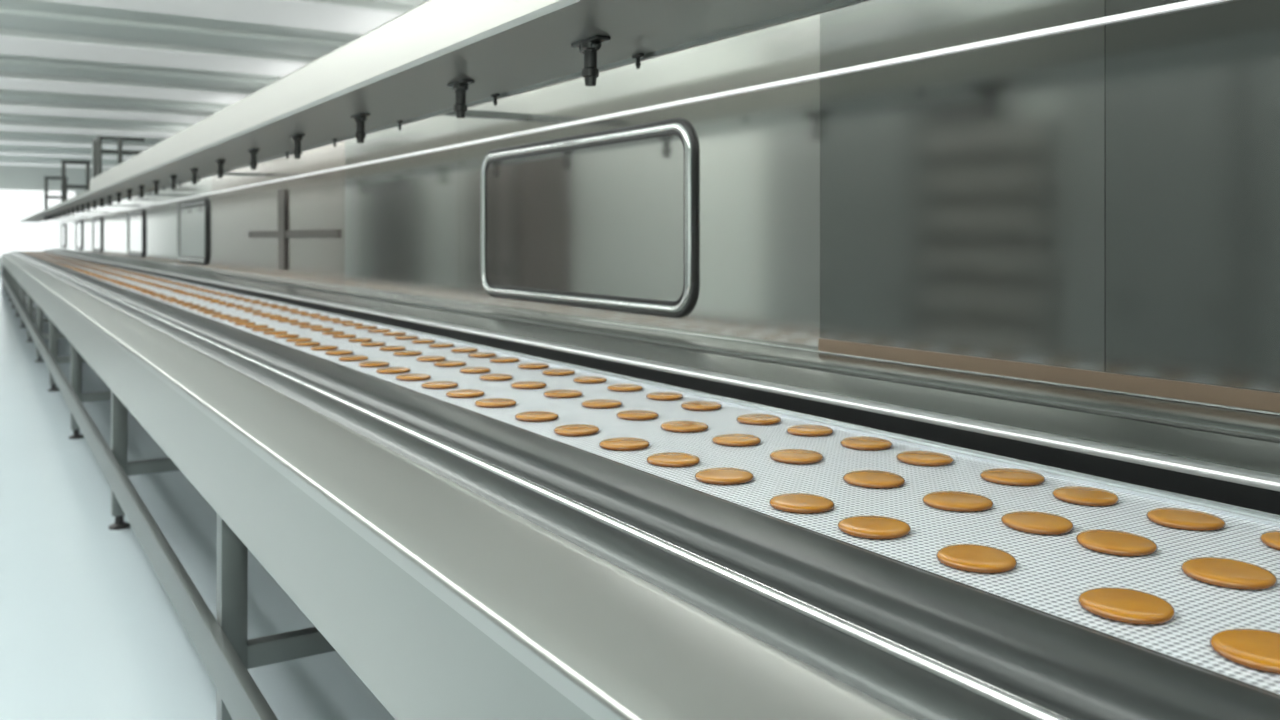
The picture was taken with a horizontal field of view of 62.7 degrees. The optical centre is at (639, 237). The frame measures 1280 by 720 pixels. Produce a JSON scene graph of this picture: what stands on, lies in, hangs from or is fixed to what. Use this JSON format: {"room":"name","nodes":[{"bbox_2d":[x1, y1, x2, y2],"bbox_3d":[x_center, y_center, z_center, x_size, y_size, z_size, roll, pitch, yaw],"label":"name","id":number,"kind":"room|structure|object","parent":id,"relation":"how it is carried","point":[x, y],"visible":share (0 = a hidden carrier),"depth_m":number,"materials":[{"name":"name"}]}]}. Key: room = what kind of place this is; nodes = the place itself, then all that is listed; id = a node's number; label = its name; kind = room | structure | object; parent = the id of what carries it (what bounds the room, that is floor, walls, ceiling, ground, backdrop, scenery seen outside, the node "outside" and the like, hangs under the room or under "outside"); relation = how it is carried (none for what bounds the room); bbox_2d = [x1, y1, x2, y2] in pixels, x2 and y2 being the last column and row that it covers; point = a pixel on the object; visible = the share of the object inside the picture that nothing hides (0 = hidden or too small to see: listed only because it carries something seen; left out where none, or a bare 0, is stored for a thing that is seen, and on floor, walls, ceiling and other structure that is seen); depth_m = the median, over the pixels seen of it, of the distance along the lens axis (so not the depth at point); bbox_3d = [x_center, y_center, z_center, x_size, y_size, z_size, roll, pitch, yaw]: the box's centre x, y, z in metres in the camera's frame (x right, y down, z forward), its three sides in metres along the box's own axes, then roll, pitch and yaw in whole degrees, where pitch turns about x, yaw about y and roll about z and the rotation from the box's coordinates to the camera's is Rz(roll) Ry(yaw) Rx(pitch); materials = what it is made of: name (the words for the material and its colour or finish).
{"room":"processing plant","nodes":[
{"label":"processing plant","id":0,"kind":"room"},
{"bbox_2d":[0,165,108,270],"bbox_3d":[-24.060,-0.757,39.921,8.750,4.015,0.105,0,0,-32],"label":"wall","id":1,"kind":"structure","parent":0,"point":[31,178],"depth_m":40.40,"materials":[{"name":"paint"}]},
{"bbox_2d":[0,190,74,256],"bbox_3d":[-24.461,-0.547,39.574,5.600,2.545,0.049,0,0,-32],"label":"window","id":2,"kind":"structure","parent":1,"relation":"in","point":[15,205],"depth_m":40.13,"materials":[{"name":"white glass"}]},
{"bbox_2d":[0,271,394,719],"bbox_3d":[-10.342,1.302,18.097,8.750,0.105,51.450,0,0,-32],"label":"floor","id":3,"kind":"structure","parent":0,"point":[89,629],"depth_m":3.71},
{"bbox_2d":[0,248,1279,719],"bbox_3d":[-7.284,0.762,13.611,1.255,0.975,33.600,0,0,-32],"label":"conveyor","id":4,"kind":"object","parent":3,"relation":"on","point":[464,560],"visible":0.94,"depth_m":1.51,"materials":[{"name":"silver metal"}]},
{"bbox_2d":[22,251,71,258],"bbox_3d":[-12.509,0.345,21.940,0.448,0.008,11.224,0,0,-32],"label":"cookies","id":5,"kind":"object","parent":4,"relation":"on","point":[40,257],"visible":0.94,"depth_m":20.58,"materials":[{"name":"food"}]},
{"bbox_2d":[228,319,249,321],"bbox_3d":[-1.677,0.344,4.388,0.088,0.010,0.090,0,0,-32],"label":"cookie","id":6,"kind":"object","parent":4,"relation":"on","point":[230,320],"visible":1,"depth_m":4.36,"materials":[{"name":"food"}]},
{"bbox_2d":[245,324,268,327],"bbox_3d":[-1.498,0.344,4.101,0.089,0.010,0.086,0,0,-37],"label":"cookie","id":7,"kind":"object","parent":4,"relation":"on","point":[258,325],"visible":1,"depth_m":4.07,"materials":[{"name":"food"}]},
{"bbox_2d":[251,328,274,331],"bbox_3d":[-1.422,0.344,3.960,0.088,0.010,0.086,0,0,18],"label":"cookie","id":8,"kind":"object","parent":4,"relation":"on","point":[253,329],"visible":0.98,"depth_m":3.93,"materials":[{"name":"food"}]},
{"bbox_2d":[263,331,287,334],"bbox_3d":[-1.330,0.344,3.829,0.088,0.010,0.090,0,0,-22],"label":"cookie","id":9,"kind":"object","parent":4,"relation":"on","point":[265,332],"visible":0.98,"depth_m":3.80,"materials":[{"name":"food"}]},
{"bbox_2d":[274,334,299,337],"bbox_3d":[-1.244,0.344,3.701,0.084,0.010,0.084,0,0,14],"label":"cookie","id":10,"kind":"object","parent":4,"relation":"on","point":[278,335],"visible":1,"depth_m":3.67,"materials":[{"name":"food"}]},
{"bbox_2d":[277,319,298,322],"bbox_3d":[-1.466,0.344,4.376,0.086,0.010,0.084,0,0,-33],"label":"cookie","id":11,"kind":"object","parent":4,"relation":"on","point":[282,320],"visible":0.99,"depth_m":4.35,"materials":[{"name":"food"}]},
{"bbox_2d":[286,338,311,341],"bbox_3d":[-1.155,0.344,3.558,0.086,0.010,0.089,0,0,-41],"label":"cookie","id":12,"kind":"object","parent":4,"relation":"on","point":[289,339],"visible":0.98,"depth_m":3.53,"materials":[{"name":"food"}]},
{"bbox_2d":[294,341,320,345],"bbox_3d":[-1.084,0.344,3.426,0.084,0.010,0.082,0,0,8],"label":"cookie","id":13,"kind":"object","parent":4,"relation":"on","point":[307,343],"visible":1,"depth_m":3.40,"materials":[{"name":"food"}]},
{"bbox_2d":[299,325,322,327],"bbox_3d":[-1.285,0.344,4.098,0.088,0.010,0.086,0,0,21],"label":"cookie","id":14,"kind":"object","parent":4,"relation":"on","point":[301,326],"visible":0.98,"depth_m":4.07,"materials":[{"name":"food"}]},
{"bbox_2d":[310,327,333,330],"bbox_3d":[-1.203,0.344,3.971,0.087,0.010,0.083,0,0,-6],"label":"cookie","id":15,"kind":"object","parent":4,"relation":"on","point":[318,328],"visible":1,"depth_m":3.95,"materials":[{"name":"food"}]},
{"bbox_2d":[310,345,337,350],"bbox_3d":[-0.991,0.344,3.296,0.086,0.010,0.084,0,0,-40],"label":"cookie","id":16,"kind":"object","parent":4,"relation":"on","point":[325,347],"visible":1,"depth_m":3.27,"materials":[{"name":"food"}]},
{"bbox_2d":[321,331,344,334],"bbox_3d":[-1.117,0.344,3.820,0.084,0.010,0.082,0,0,8],"label":"cookie","id":17,"kind":"object","parent":4,"relation":"on","point":[324,332],"visible":0.99,"depth_m":3.79,"materials":[{"name":"food"}]},
{"bbox_2d":[325,350,352,355],"bbox_3d":[-0.907,0.344,3.162,0.085,0.010,0.085,0,0,12],"label":"cookie","id":18,"kind":"object","parent":4,"relation":"on","point":[332,352],"visible":1,"depth_m":3.13,"materials":[{"name":"food"}]},
{"bbox_2d":[332,320,353,323],"bbox_3d":[-1.223,0.344,4.326,0.086,0.010,0.088,0,0,35],"label":"cookie","id":19,"kind":"object","parent":4,"relation":"on","point":[336,321],"visible":0.98,"depth_m":4.29,"materials":[{"name":"food"}]},
{"bbox_2d":[332,334,356,337],"bbox_3d":[-1.039,0.344,3.692,0.082,0.010,0.083,0,0,12],"label":"cookie","id":20,"kind":"object","parent":4,"relation":"on","point":[338,335],"visible":1,"depth_m":3.67,"materials":[{"name":"food"}]},
{"bbox_2d":[342,323,363,325],"bbox_3d":[-1.149,0.344,4.198,0.086,0.010,0.086,0,0,5],"label":"cookie","id":21,"kind":"object","parent":4,"relation":"on","point":[343,324],"visible":0.99,"depth_m":4.17,"materials":[{"name":"food"}]},
{"bbox_2d":[338,355,368,360],"bbox_3d":[-0.821,0.344,3.012,0.084,0.010,0.087,0,0,1],"label":"cookie","id":22,"kind":"object","parent":4,"relation":"on","point":[354,357],"visible":1,"depth_m":2.99,"materials":[{"name":"food"}]},
{"bbox_2d":[348,338,371,341],"bbox_3d":[-0.947,0.344,3.554,0.081,0.010,0.083,0,0,31],"label":"cookie","id":23,"kind":"object","parent":4,"relation":"on","point":[351,339],"visible":1,"depth_m":3.52,"materials":[{"name":"food"}]},
{"bbox_2d":[354,325,377,328],"bbox_3d":[-1.058,0.344,4.056,0.087,0.010,0.087,0,0,-38],"label":"cookie","id":24,"kind":"object","parent":4,"relation":"on","point":[365,326],"visible":0.98,"depth_m":4.03,"materials":[{"name":"food"}]},
{"bbox_2d":[360,342,385,346],"bbox_3d":[-0.868,0.344,3.417,0.082,0.010,0.082,0,0,-12],"label":"cookie","id":25,"kind":"object","parent":4,"relation":"on","point":[369,344],"visible":1,"depth_m":3.39,"materials":[{"name":"food"}]},
{"bbox_2d":[358,361,389,366],"bbox_3d":[-0.727,0.344,2.872,0.083,0.010,0.082,0,0,-19],"label":"cookie","id":26,"kind":"object","parent":4,"relation":"on","point":[369,363],"visible":1,"depth_m":2.85,"materials":[{"name":"food"}]},
{"bbox_2d":[367,329,390,332],"bbox_3d":[-0.971,0.344,3.911,0.088,0.010,0.084,0,0,16],"label":"cookie","id":27,"kind":"object","parent":4,"relation":"on","point":[369,330],"visible":1,"depth_m":3.88,"materials":[{"name":"food"}]},
{"bbox_2d":[379,346,405,350],"bbox_3d":[-0.773,0.344,3.285,0.084,0.010,0.087,0,0,-3],"label":"cookie","id":28,"kind":"object","parent":4,"relation":"on","point":[385,348],"visible":1,"depth_m":3.26,"materials":[{"name":"food"}]},
{"bbox_2d":[376,367,410,373],"bbox_3d":[-0.643,0.344,2.737,0.088,0.010,0.086,0,0,1],"label":"cookie","id":29,"kind":"object","parent":4,"relation":"on","point":[389,370],"visible":1,"depth_m":2.71,"materials":[{"name":"food"}]},
{"bbox_2d":[382,332,406,335],"bbox_3d":[-0.886,0.344,3.791,0.086,0.010,0.084,0,0,-25],"label":"cookie","id":30,"kind":"object","parent":4,"relation":"on","point":[384,333],"visible":1,"depth_m":3.76,"materials":[{"name":"food"}]},
{"bbox_2d":[395,335,418,339],"bbox_3d":[-0.811,0.344,3.646,0.084,0.010,0.084,0,0,-30],"label":"cookie","id":31,"kind":"object","parent":4,"relation":"on","point":[403,337],"visible":1,"depth_m":3.62,"materials":[{"name":"food"}]},
{"bbox_2d":[393,351,421,355],"bbox_3d":[-0.696,0.344,3.143,0.085,0.010,0.083,0,0,-7],"label":"cookie","id":32,"kind":"object","parent":4,"relation":"on","point":[398,353],"visible":1,"depth_m":3.12,"materials":[{"name":"food"}]},
{"bbox_2d":[395,374,430,380],"bbox_3d":[-0.562,0.344,2.604,0.087,0.010,0.087,0,0,-11],"label":"cookie","id":33,"kind":"object","parent":4,"relation":"on","point":[404,377],"visible":1,"depth_m":2.58,"materials":[{"name":"food"}]},
{"bbox_2d":[411,339,435,343],"bbox_3d":[-0.724,0.344,3.509,0.081,0.010,0.084,0,0,-4],"label":"cookie","id":34,"kind":"object","parent":4,"relation":"on","point":[417,341],"visible":1,"depth_m":3.48,"materials":[{"name":"food"}]},
{"bbox_2d":[416,356,445,361],"bbox_3d":[-0.597,0.344,3.000,0.084,0.010,0.087,0,0,13],"label":"cookie","id":35,"kind":"object","parent":4,"relation":"on","point":[423,358],"visible":1,"depth_m":2.97,"materials":[{"name":"food"}]},
{"bbox_2d":[421,381,457,388],"bbox_3d":[-0.470,0.344,2.465,0.087,0.010,0.084,0,0,16],"label":"cookie","id":36,"kind":"object","parent":4,"relation":"on","point":[437,384],"visible":1,"depth_m":2.44,"materials":[{"name":"food"}]},
{"bbox_2d":[428,343,454,347],"bbox_3d":[-0.638,0.344,3.373,0.083,0.010,0.085,0,0,-3],"label":"cookie","id":37,"kind":"object","parent":4,"relation":"on","point":[435,345],"visible":1,"depth_m":3.35,"materials":[{"name":"food"}]},
{"bbox_2d":[434,361,466,366],"bbox_3d":[-0.521,0.344,2.879,0.088,0.010,0.088,0,0,3],"label":"cookie","id":38,"kind":"object","parent":4,"relation":"on","point":[441,363],"visible":1,"depth_m":2.85,"materials":[{"name":"food"}]},
{"bbox_2d":[451,347,477,352],"bbox_3d":[-0.541,0.344,3.235,0.084,0.010,0.086,0,0,-5],"label":"cookie","id":39,"kind":"object","parent":4,"relation":"on","point":[465,349],"visible":1,"depth_m":3.21,"materials":[{"name":"food"}]},
{"bbox_2d":[446,389,484,397],"bbox_3d":[-0.388,0.344,2.330,0.086,0.010,0.088,0,0,-18],"label":"cookie","id":40,"kind":"object","parent":4,"relation":"on","point":[463,393],"visible":1,"depth_m":2.30,"materials":[{"name":"food"}]},
{"bbox_2d":[460,367,490,373],"bbox_3d":[-0.431,0.344,2.741,0.082,0.010,0.084,0,0,-36],"label":"cookie","id":41,"kind":"object","parent":4,"relation":"on","point":[469,370],"visible":1,"depth_m":2.72,"materials":[{"name":"food"}]},
{"bbox_2d":[468,352,495,357],"bbox_3d":[-0.467,0.344,3.099,0.086,0.010,0.086,0,0,21],"label":"cookie","id":42,"kind":"object","parent":4,"relation":"on","point":[476,354],"visible":1,"depth_m":3.07,"materials":[{"name":"food"}]},
{"bbox_2d":[474,398,516,407],"bbox_3d":[-0.303,0.344,2.200,0.087,0.010,0.090,0,0,-23],"label":"cookie","id":43,"kind":"object","parent":4,"relation":"on","point":[489,402],"visible":1,"depth_m":2.17,"materials":[{"name":"food"}]},
{"bbox_2d":[479,374,512,380],"bbox_3d":[-0.355,0.344,2.602,0.086,0.010,0.084,0,0,33],"label":"cookie","id":44,"kind":"object","parent":4,"relation":"on","point":[488,377],"visible":1,"depth_m":2.58,"materials":[{"name":"food"}]},
{"bbox_2d":[489,357,519,362],"bbox_3d":[-0.384,0.344,2.972,0.087,0.010,0.084,0,0,-33],"label":"cookie","id":45,"kind":"object","parent":4,"relation":"on","point":[498,359],"visible":1,"depth_m":2.94,"materials":[{"name":"food"}]},
{"bbox_2d":[510,381,546,388],"bbox_3d":[-0.261,0.344,2.462,0.084,0.010,0.087,0,0,-20],"label":"cookie","id":46,"kind":"object","parent":4,"relation":"on","point":[525,384],"visible":1,"depth_m":2.44,"materials":[{"name":"food"}]},
{"bbox_2d":[517,363,548,368],"bbox_3d":[-0.287,0.344,2.830,0.087,0.010,0.084,0,0,38],"label":"cookie","id":47,"kind":"object","parent":4,"relation":"on","point":[525,365],"visible":1,"depth_m":2.80,"materials":[{"name":"food"}]},
{"bbox_2d":[515,411,558,421],"bbox_3d":[-0.200,0.344,2.032,0.085,0.010,0.085,0,0,-1],"label":"cookie","id":48,"kind":"object","parent":4,"relation":"on","point":[530,416],"visible":1,"depth_m":2.01,"materials":[{"name":"food"}]},
{"bbox_2d":[542,369,575,375],"bbox_3d":[-0.210,0.344,2.699,0.087,0.010,0.089,0,0,30],"label":"cookie","id":49,"kind":"object","parent":4,"relation":"on","point":[550,372],"visible":1,"depth_m":2.67,"materials":[{"name":"food"}]},
{"bbox_2d":[544,389,582,397],"bbox_3d":[-0.170,0.344,2.328,0.087,0.010,0.087,0,0,-1],"label":"cookie","id":50,"kind":"object","parent":4,"relation":"on","point":[561,393],"visible":1,"depth_m":2.30,"materials":[{"name":"food"}]},
{"bbox_2d":[554,424,599,436],"bbox_3d":[-0.115,0.344,1.887,0.082,0.010,0.085,0,0,28],"label":"cookie","id":51,"kind":"object","parent":4,"relation":"on","point":[573,430],"visible":1,"depth_m":1.86,"materials":[{"name":"food"}]},
{"bbox_2d":[573,376,606,383],"bbox_3d":[-0.121,0.344,2.555,0.083,0.010,0.083,0,0,12],"label":"cookie","id":52,"kind":"object","parent":4,"relation":"on","point":[584,379],"visible":1,"depth_m":2.53,"materials":[{"name":"food"}]},
{"bbox_2d":[581,399,621,408],"bbox_3d":[-0.079,0.344,2.186,0.086,0.010,0.083,0,0,10],"label":"cookie","id":53,"kind":"object","parent":4,"relation":"on","point":[595,403],"visible":1,"depth_m":2.16,"materials":[{"name":"food"}]},
{"bbox_2d":[599,437,649,450],"bbox_3d":[-0.026,0.344,1.761,0.085,0.010,0.083,0,0,-43],"label":"cookie","id":54,"kind":"object","parent":4,"relation":"on","point":[620,443],"visible":1,"depth_m":1.74,"materials":[{"name":"food"}]},
{"bbox_2d":[607,384,642,391],"bbox_3d":[-0.034,0.344,2.420,0.084,0.010,0.081,0,0,28],"label":"cookie","id":55,"kind":"object","parent":4,"relation":"on","point":[616,387],"visible":1,"depth_m":2.39,"materials":[{"name":"food"}]},
{"bbox_2d":[616,410,658,420],"bbox_3d":[-0.005,0.344,2.047,0.083,0.010,0.081,0,0,0],"label":"cookie","id":56,"kind":"object","parent":4,"relation":"on","point":[636,415],"visible":1,"depth_m":2.02,"materials":[{"name":"food"}]},
{"bbox_2d":[646,392,682,400],"bbox_3d":[0.054,0.344,2.292,0.082,0.010,0.084,0,0,-17],"label":"cookie","id":57,"kind":"object","parent":4,"relation":"on","point":[659,396],"visible":1,"depth_m":2.27,"materials":[{"name":"food"}]},
{"bbox_2d":[646,452,699,466],"bbox_3d":[0.052,0.344,1.636,0.084,0.010,0.081,0,0,43],"label":"cookie","id":58,"kind":"object","parent":4,"relation":"on","point":[667,459],"visible":1,"depth_m":1.62,"materials":[{"name":"food"}]},
{"bbox_2d":[660,421,708,432],"bbox_3d":[0.082,0.344,1.924,0.088,0.010,0.088,0,0,-10],"label":"cookie","id":59,"kind":"object","parent":4,"relation":"on","point":[671,426],"visible":1,"depth_m":1.90,"materials":[{"name":"food"}]},
{"bbox_2d":[681,401,721,410],"bbox_3d":[0.126,0.344,2.160,0.085,0.010,0.087,0,0,4],"label":"cookie","id":60,"kind":"object","parent":4,"relation":"on","point":[692,405],"visible":1,"depth_m":2.14,"materials":[{"name":"food"}]},
{"bbox_2d":[695,467,753,484],"bbox_3d":[0.123,0.344,1.524,0.086,0.010,0.086,0,0,7],"label":"cookie","id":61,"kind":"object","parent":4,"relation":"on","point":[722,475],"visible":1,"depth_m":1.50,"materials":[{"name":"food"}]},
{"bbox_2d":[712,434,760,446],"bbox_3d":[0.166,0.344,1.795,0.082,0.010,0.082,0,0,38],"label":"cookie","id":62,"kind":"object","parent":4,"relation":"on","point":[733,440],"visible":1,"depth_m":1.77,"materials":[{"name":"food"}]},
{"bbox_2d":[736,414,780,424],"bbox_3d":[0.227,0.344,2.001,0.086,0.010,0.088,0,0,30],"label":"cookie","id":63,"kind":"object","parent":4,"relation":"on","point":[751,419],"visible":1,"depth_m":1.98,"materials":[{"name":"food"}]},
{"bbox_2d":[770,449,822,464],"bbox_3d":[0.247,0.344,1.660,0.084,0.010,0.088,0,0,4],"label":"cookie","id":64,"kind":"object","parent":4,"relation":"on","point":[788,456],"visible":1,"depth_m":1.64,"materials":[{"name":"food"}]},
{"bbox_2d":[769,493,834,513],"bbox_3d":[0.211,0.344,1.368,0.085,0.010,0.082,0,0,36],"label":"cookie","id":65,"kind":"object","parent":4,"relation":"on","point":[801,503],"visible":1,"depth_m":1.35,"materials":[{"name":"food"}]},
{"bbox_2d":[787,425,833,436],"bbox_3d":[0.304,0.344,1.884,0.084,0.010,0.081,0,0,-18],"label":"cookie","id":66,"kind":"object","parent":4,"relation":"on","point":[798,430],"visible":1,"depth_m":1.86,"materials":[{"name":"food"}]},
{"bbox_2d":[840,436,892,450],"bbox_3d":[0.380,0.344,1.767,0.087,0.010,0.089,0,0,-10],"label":"cookie","id":67,"kind":"object","parent":4,"relation":"on","point":[864,443],"visible":1,"depth_m":1.74,"materials":[{"name":"food"}]},
{"bbox_2d":[843,470,904,488],"bbox_3d":[0.336,0.344,1.504,0.088,0.010,0.089,0,0,-42],"label":"cookie","id":68,"kind":"object","parent":4,"relation":"on","point":[876,479],"visible":1,"depth_m":1.48,"materials":[{"name":"food"}]},
{"bbox_2d":[838,516,910,539],"bbox_3d":[0.280,0.344,1.255,0.086,0.010,0.084,0,0,-35],"label":"cookie","id":69,"kind":"object","parent":4,"relation":"on","point":[866,527],"visible":1,"depth_m":1.24,"materials":[{"name":"food"}]},
{"bbox_2d":[896,451,953,465],"bbox_3d":[0.446,0.344,1.647,0.086,0.010,0.088,0,0,-18],"label":"cookie","id":70,"kind":"object","parent":4,"relation":"on","point":[918,458],"visible":1,"depth_m":1.62,"materials":[{"name":"food"}]},
{"bbox_2d":[922,491,993,511],"bbox_3d":[0.417,0.344,1.378,0.089,0.010,0.087,0,0,35],"label":"cookie","id":71,"kind":"object","parent":4,"relation":"on","point":[956,501],"visible":1,"depth_m":1.36,"materials":[{"name":"food"}]},
{"bbox_2d":[936,544,1016,573],"bbox_3d":[0.363,0.344,1.133,0.083,0.010,0.086,0,0,20],"label":"cookie","id":72,"kind":"object","parent":4,"relation":"on","point":[973,558],"visible":1,"depth_m":1.12,"materials":[{"name":"food"}]},
{"bbox_2d":[980,468,1045,485],"bbox_3d":[0.539,0.344,1.519,0.088,0.010,0.088,0,0,45],"label":"cookie","id":73,"kind":"object","parent":4,"relation":"on","point":[1004,476],"visible":1,"depth_m":1.50,"materials":[{"name":"food"}]},
{"bbox_2d":[1001,511,1073,534],"bbox_3d":[0.482,0.344,1.275,0.084,0.010,0.084,0,0,34],"label":"cookie","id":74,"kind":"object","parent":4,"relation":"on","point":[1040,523],"visible":1,"depth_m":1.26,"materials":[{"name":"food"}]},
{"bbox_2d":[1052,486,1118,506],"bbox_3d":[0.597,0.344,1.406,0.082,0.010,0.085,0,0,8],"label":"cookie","id":75,"kind":"object","parent":4,"relation":"on","point":[1078,495],"visible":1,"depth_m":1.39,"materials":[{"name":"food"}]},
{"bbox_2d":[1076,529,1157,556],"bbox_3d":[0.540,0.344,1.192,0.084,0.010,0.087,0,0,-3],"label":"cookie","id":76,"kind":"object","parent":4,"relation":"on","point":[1110,542],"visible":1,"depth_m":1.17,"materials":[{"name":"food"}]},
{"bbox_2d":[1078,587,1174,624],"bbox_3d":[0.458,0.344,0.988,0.084,0.010,0.086,0,0,-15],"label":"cookie","id":77,"kind":"object","parent":4,"relation":"on","point":[1122,605],"visible":1,"depth_m":0.97,"materials":[{"name":"food"}]},
{"bbox_2d":[1146,508,1225,530],"bbox_3d":[0.670,0.344,1.291,0.086,0.010,0.085,0,0,17],"label":"cookie","id":78,"kind":"object","parent":4,"relation":"on","point":[1176,518],"visible":1,"depth_m":1.27,"materials":[{"name":"food"}]},
{"bbox_2d":[1181,557,1277,589],"bbox_3d":[0.607,0.344,1.084,0.087,0.010,0.090,0,0,33],"label":"cookie","id":79,"kind":"object","parent":4,"relation":"on","point":[1216,571],"visible":1,"depth_m":1.07,"materials":[{"name":"food"}]},
{"bbox_2d":[1210,629,1279,674],"bbox_3d":[0.526,0.344,0.879,0.088,0.010,0.088,0,0,14],"label":"cookie","id":80,"kind":"object","parent":4,"relation":"on","point":[1255,649],"visible":1,"depth_m":0.87,"materials":[{"name":"food"}]},
{"bbox_2d":[1260,531,1279,550],"bbox_3d":[0.750,0.344,1.188,0.083,0.010,0.083,0,0,19],"label":"cookie","id":81,"kind":"object","parent":4,"relation":"on","point":[1271,539],"visible":1,"depth_m":1.19,"materials":[{"name":"food"}]},
{"bbox_2d":[55,0,1279,415],"bbox_3d":[-6.295,0.205,14.232,1.112,2.090,33.600,0,0,-32],"label":"enclosure","id":82,"kind":"object","parent":3,"relation":"on","point":[1078,194],"visible":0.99,"depth_m":2.38,"materials":[{"name":"grey metal"}]},
{"bbox_2d":[19,0,869,222],"bbox_3d":[-7.096,-0.440,13.729,0.833,0.240,33.600,0,0,-32],"label":"hood","id":83,"kind":"object","parent":82,"relation":"attached to","point":[434,58],"visible":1,"depth_m":2.71,"materials":[{"name":"silver metal"}]},
{"bbox_2d":[44,176,66,209],"bbox_3d":[-9.543,-0.734,17.152,0.332,0.542,0.049,0,0,-32],"label":"frame","id":84,"kind":"object","parent":83,"relation":"on","point":[46,197],"visible":0.73,"depth_m":17.07,"materials":[{"name":"grey metal"}]},
{"bbox_2d":[61,160,89,201],"bbox_3d":[-7.308,-0.734,13.596,0.332,0.542,0.049,0,0,-32],"label":"frame","id":85,"kind":"object","parent":83,"relation":"on","point":[64,186],"visible":0.81,"depth_m":13.54,"materials":[{"name":"grey metal"}]},
{"bbox_2d":[93,135,144,177],"bbox_3d":[-4.868,-0.745,9.797,0.392,0.368,0.462,0,0,-32],"label":"frame","id":86,"kind":"object","parent":83,"relation":"on","point":[97,142],"visible":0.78,"depth_m":9.60,"materials":[{"name":"grey metal"}]},
{"bbox_2d":[0,0,423,159],"bbox_3d":[-10.342,-2.817,18.097,8.750,0.105,51.450,0,0,-32],"label":"ceiling","id":87,"kind":"structure","parent":0,"point":[34,5],"depth_m":14.13,"materials":[{"name":"paint"}]},
{"bbox_2d":[0,160,60,166],"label":"ceiling light","id":88,"kind":"object","parent":87,"relation":"attached to","point":[41,163],"depth_m":37.81,"materials":[{"name":"paint"}]},
{"bbox_2d":[0,137,92,147],"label":"ceiling light","id":89,"kind":"object","parent":87,"relation":"attached to","point":[61,143],"depth_m":29.55,"materials":[{"name":"paint"}]},
{"bbox_2d":[0,156,125,163],"bbox_3d":[-21.480,-2.727,35.817,8.750,0.077,0.910,0,0,-32],"label":"trim","id":90,"kind":"structure","parent":87,"relation":"attached to","point":[1,157],"depth_m":36.13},
{"bbox_2d":[0,149,134,159],"bbox_3d":[-19.582,-2.712,33.620,6.545,0.105,1.540,0,0,-32],"label":"ceiling light","id":91,"kind":"object","parent":87,"relation":"attached to","point":[3,152],"visible":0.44,"depth_m":33.86,"materials":[{"name":"paint"}]},
{"bbox_2d":[0,145,142,152],"bbox_3d":[-18.872,-2.727,31.669,8.750,0.077,0.910,0,0,-32],"label":"trim","id":92,"kind":"structure","parent":87,"relation":"attached to","point":[5,147],"depth_m":31.89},
{"bbox_2d":[66,163,92,167],"label":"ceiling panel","id":93,"kind":"object","parent":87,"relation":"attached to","point":[91,164],"depth_m":38.56,"materials":[{"name":"paint"}]},
{"bbox_2d":[0,131,164,143],"bbox_3d":[-16.451,-2.727,27.816,8.750,0.077,0.910,0,0,-32],"label":"trim","id":94,"kind":"structure","parent":87,"relation":"attached to","point":[2,134],"depth_m":28.08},
{"bbox_2d":[0,121,181,138],"bbox_3d":[-14.739,-2.712,25.916,6.545,0.105,1.540,0,0,-32],"label":"ceiling light","id":95,"kind":"object","parent":87,"relation":"attached to","point":[4,125],"visible":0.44,"depth_m":26.11,"materials":[{"name":"paint"}]},
{"bbox_2d":[0,114,193,129],"bbox_3d":[-14.030,-2.727,23.964,8.750,0.077,0.910,0,0,-32],"label":"trim","id":96,"kind":"structure","parent":87,"relation":"attached to","point":[3,117],"depth_m":24.45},
{"bbox_2d":[0,100,213,122],"bbox_3d":[-12.411,-2.712,22.212,6.545,0.105,1.540,0,0,-32],"label":"ceiling light","id":97,"kind":"object","parent":87,"relation":"attached to","point":[13,107],"visible":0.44,"depth_m":22.43,"materials":[{"name":"paint"}]},
{"bbox_2d":[102,141,116,148],"label":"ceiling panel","id":98,"kind":"object","parent":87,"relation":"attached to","point":[105,145],"depth_m":30.19,"materials":[{"name":"paint"}]},
{"bbox_2d":[102,163,116,168],"label":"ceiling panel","id":99,"kind":"object","parent":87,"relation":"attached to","point":[104,165],"depth_m":38.94,"materials":[{"name":"paint"}]},
{"bbox_2d":[0,91,227,112],"bbox_3d":[-11.794,-2.727,20.408,8.750,0.077,0.910,0,0,-32],"label":"trim","id":100,"kind":"structure","parent":87,"relation":"attached to","point":[4,95],"depth_m":20.95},
{"bbox_2d":[0,72,257,103],"bbox_3d":[-10.176,-2.712,18.656,6.545,0.105,1.540,0,0,-32],"label":"ceiling light","id":101,"kind":"object","parent":87,"relation":"attached to","point":[8,80],"visible":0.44,"depth_m":18.86,"materials":[{"name":"paint"}]},
{"bbox_2d":[0,58,275,89],"bbox_3d":[-9.559,-2.727,16.852,8.750,0.077,0.910,0,0,-32],"label":"trim","id":102,"kind":"structure","parent":87,"relation":"attached to","point":[10,65],"depth_m":17.37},
{"bbox_2d":[122,142,155,150],"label":"ceiling light","id":103,"kind":"object","parent":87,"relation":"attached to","point":[125,146],"depth_m":30.62,"materials":[{"name":"paint"}]},
{"bbox_2d":[0,29,317,75],"bbox_3d":[-7.941,-2.712,15.100,6.545,0.105,1.540,0,0,-32],"label":"ceiling light","id":104,"kind":"object","parent":87,"relation":"attached to","point":[12,42],"visible":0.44,"depth_m":15.31,"materials":[{"name":"paint"}]},
{"bbox_2d":[0,7,347,55],"bbox_3d":[-7.324,-2.727,13.296,8.750,0.077,0.910,0,0,-32],"label":"ceiling beam","id":105,"kind":"structure","parent":87,"relation":"attached to","point":[9,17],"depth_m":13.80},
{"bbox_2d":[38,0,415,33],"bbox_3d":[-5.706,-2.712,11.544,6.545,0.105,1.540,0,0,-32],"label":"ceiling light","id":106,"kind":"object","parent":87,"relation":"attached to","point":[346,16],"visible":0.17,"depth_m":12.28,"materials":[{"name":"paint"}]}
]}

